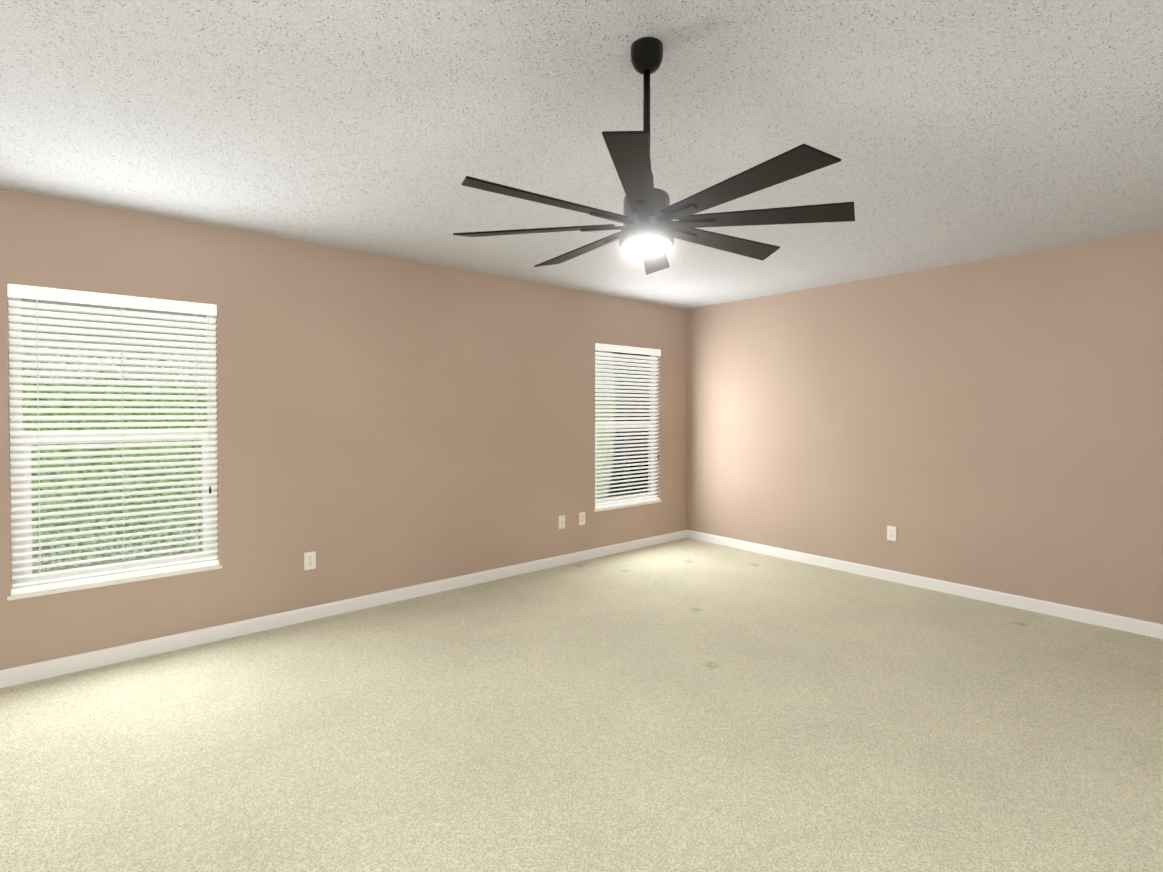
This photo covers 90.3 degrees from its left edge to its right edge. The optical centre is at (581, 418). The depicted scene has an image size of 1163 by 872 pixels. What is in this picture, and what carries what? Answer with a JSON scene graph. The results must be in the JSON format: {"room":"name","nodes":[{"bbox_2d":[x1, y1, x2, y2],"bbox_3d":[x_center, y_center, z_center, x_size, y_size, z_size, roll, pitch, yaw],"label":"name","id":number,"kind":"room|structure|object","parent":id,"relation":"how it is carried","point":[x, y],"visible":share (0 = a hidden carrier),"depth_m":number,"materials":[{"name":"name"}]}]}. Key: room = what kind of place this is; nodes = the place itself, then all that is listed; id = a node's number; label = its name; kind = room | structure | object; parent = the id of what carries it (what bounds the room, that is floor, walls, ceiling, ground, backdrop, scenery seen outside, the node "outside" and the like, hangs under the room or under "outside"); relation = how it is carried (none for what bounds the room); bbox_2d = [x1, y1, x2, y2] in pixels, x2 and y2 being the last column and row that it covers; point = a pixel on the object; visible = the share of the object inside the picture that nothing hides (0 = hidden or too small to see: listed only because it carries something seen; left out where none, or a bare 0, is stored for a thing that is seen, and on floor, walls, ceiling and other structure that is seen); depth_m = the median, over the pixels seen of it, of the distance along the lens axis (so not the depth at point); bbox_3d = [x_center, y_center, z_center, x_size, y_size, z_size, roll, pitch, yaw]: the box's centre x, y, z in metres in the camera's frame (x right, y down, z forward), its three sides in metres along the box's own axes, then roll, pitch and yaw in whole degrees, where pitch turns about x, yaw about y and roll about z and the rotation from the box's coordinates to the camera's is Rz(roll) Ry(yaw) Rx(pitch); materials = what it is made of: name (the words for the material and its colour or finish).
{"room":"empty bedroom","nodes":[
{"label":"empty bedroom","id":0,"kind":"room"},
{"bbox_2d":[0,189,686,669],"bbox_3d":[-1.655,0.085,3.934,7.473,2.440,0.150,-1,1,-40],"label":"wall","id":1,"kind":"structure","parent":0,"point":[386,423],"depth_m":3.92,"materials":[{"name":"paint"}]},
{"bbox_2d":[8,297,216,588],"bbox_3d":[-2.548,0.102,3.211,0.885,1.545,0.072,-1,1,-40],"label":"window","id":2,"kind":"structure","parent":1,"relation":"in","point":[27,572],"depth_m":3.07,"materials":[{"name":"white"}]},
{"bbox_2d":[7,284,218,594],"bbox_3d":[-2.520,0.102,3.178,0.884,1.540,0.114,-1,1,-40],"label":"window blind","id":3,"kind":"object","parent":1,"relation":"in","point":[46,294],"depth_m":3.12,"materials":[{"name":"white plastic"}]},
{"bbox_2d":[36,300,40,584],"bbox_3d":[-2.747,0.118,2.925,0.002,1.480,0.002,-1,1,-40],"label":"blind cord","id":4,"kind":"object","parent":3,"relation":"attached to","point":[36,300],"depth_m":2.93,"materials":[{"name":"white fabric"}]},
{"bbox_2d":[121,307,124,575],"bbox_3d":[-2.490,0.115,3.142,0.002,1.480,0.002,-1,1,-40],"label":"blind cord","id":5,"kind":"object","parent":3,"relation":"attached to","point":[122,448],"depth_m":3.14,"materials":[{"name":"white fabric"}]},
{"bbox_2d":[194,314,197,558],"bbox_3d":[-2.233,0.113,3.360,0.002,1.480,0.002,-1,1,-40],"label":"blind cord","id":6,"kind":"object","parent":3,"relation":"attached to","point":[194,314],"depth_m":3.36,"materials":[{"name":"white fabric"}]},
{"bbox_2d":[208,314,209,447],"bbox_3d":[-2.178,-0.106,3.386,0.002,1.015,0.002,-1,1,-40],"label":"blind cord","id":7,"kind":"object","parent":3,"relation":"attached to","point":[208,314],"depth_m":3.39,"materials":[{"name":"white fabric"}]},
{"bbox_2d":[7,565,221,600],"bbox_3d":[-2.505,0.883,3.170,0.909,0.020,0.085,-1,1,-40],"label":"window sill","id":8,"kind":"structure","parent":1,"relation":"attached to","point":[91,585],"depth_m":3.10,"materials":[{"name":"white wood"}]},
{"bbox_2d":[304,551,315,569],"bbox_3d":[-1.760,0.922,3.753,0.070,0.115,0.009,-1,1,-40],"label":"electrical outlet","id":9,"kind":"object","parent":1,"relation":"attached to","point":[309,560],"visible":1,"depth_m":3.75,"materials":[{"name":"white plastic"}]},
{"bbox_2d":[0,530,686,687],"bbox_3d":[-1.602,1.263,3.887,7.173,0.085,0.014,-1,1,-40],"label":"baseboard","id":10,"kind":"structure","parent":1,"relation":"attached to","point":[13,676],"depth_m":3.64,"materials":[{"name":"white wood"}]},
{"bbox_2d":[559,515,564,528],"bbox_3d":[-0.172,0.912,5.096,0.070,0.115,0.011,-1,1,-40],"label":"electrical outlet","id":11,"kind":"object","parent":1,"relation":"attached to","point":[561,521],"visible":1,"depth_m":5.09,"materials":[{"name":"white plastic"}]},
{"bbox_2d":[579,512,584,524],"bbox_3d":[0.007,0.907,5.248,0.070,0.115,0.009,-1,1,-40],"label":"electrical outlet","id":12,"kind":"object","parent":1,"relation":"attached to","point":[581,518],"visible":1,"depth_m":5.24,"materials":[{"name":"white plastic"}]},
{"bbox_2d":[595,355,655,505],"bbox_3d":[0.405,0.069,5.710,0.900,1.545,0.072,-1,1,-40],"label":"window","id":13,"kind":"structure","parent":1,"relation":"in","point":[624,498],"depth_m":5.89,"materials":[{"name":"white"}]},
{"bbox_2d":[595,343,660,508],"bbox_3d":[0.433,0.069,5.677,0.899,1.540,0.114,-1,1,-40],"label":"window blind","id":14,"kind":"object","parent":1,"relation":"in","point":[629,369],"depth_m":5.68,"materials":[{"name":"white plastic"}]},
{"bbox_2d":[599,351,599,481],"bbox_3d":[0.169,0.085,5.460,0.002,1.480,0.002,-1,1,-40],"label":"blind cord","id":15,"kind":"object","parent":14,"relation":"attached to","point":[599,425],"visible":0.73,"depth_m":5.45,"materials":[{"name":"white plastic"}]},
{"bbox_2d":[594,500,661,511],"bbox_3d":[0.448,0.850,5.669,0.924,0.020,0.085,-1,1,-40],"label":"window sill","id":16,"kind":"structure","parent":1,"relation":"attached to","point":[625,506],"depth_m":5.61,"materials":[{"name":"white wood"}]},
{"bbox_2d":[0,538,1162,871],"bbox_3d":[0.203,1.384,1.755,7.473,0.100,5.904,-1,1,-40],"label":"floor","id":17,"kind":"structure","parent":0,"point":[686,704],"depth_m":2.40,"materials":[{"name":"carpet"}]},
{"bbox_2d":[0,0,1162,308],"bbox_3d":[0.203,-1.156,1.722,7.473,0.100,5.904,-1,1,-40],"label":"ceiling","id":18,"kind":"structure","parent":0,"point":[948,132],"depth_m":2.17,"materials":[{"name":"white paint"}]},
{"bbox_2d":[453,37,854,274],"bbox_3d":[0.195,-0.803,1.727,1.192,0.606,1.192,-1,1,-40],"label":"fan","id":19,"kind":"object","parent":18,"relation":"hanging from","point":[650,231],"visible":1,"depth_m":1.64,"materials":[{"name":"black metal"}]},
{"bbox_2d":[687,229,1162,623],"bbox_3d":[3.047,0.084,4.046,0.150,2.440,5.754,-1,1,-40],"label":"wall","id":20,"kind":"structure","parent":0,"point":[994,423],"depth_m":4.25,"materials":[{"name":"paint"}]},
{"bbox_2d":[887,526,895,540],"bbox_3d":[2.473,0.915,4.613,0.009,0.115,0.070,-1,1,-40],"label":"electrical outlet","id":21,"kind":"object","parent":20,"relation":"attached to","point":[891,533],"visible":1,"depth_m":4.61,"materials":[{"name":"white plastic"}]},
{"bbox_2d":[687,530,1162,638],"bbox_3d":[2.936,1.261,4.066,0.014,0.085,5.604,-1,1,-40],"label":"baseboard","id":22,"kind":"structure","parent":20,"relation":"attached to","point":[1137,626],"depth_m":4.25,"materials":[{"name":"white wood"}]},
{"label":"outside","id":23,"kind":"structure","parent":0,"visible":0},
{"bbox_2d":[22,298,610,571],"bbox_3d":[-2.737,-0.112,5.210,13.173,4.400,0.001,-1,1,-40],"label":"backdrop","id":24,"kind":"structure","parent":23,"point":[109,498],"depth_m":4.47,"materials":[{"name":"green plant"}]}
]}

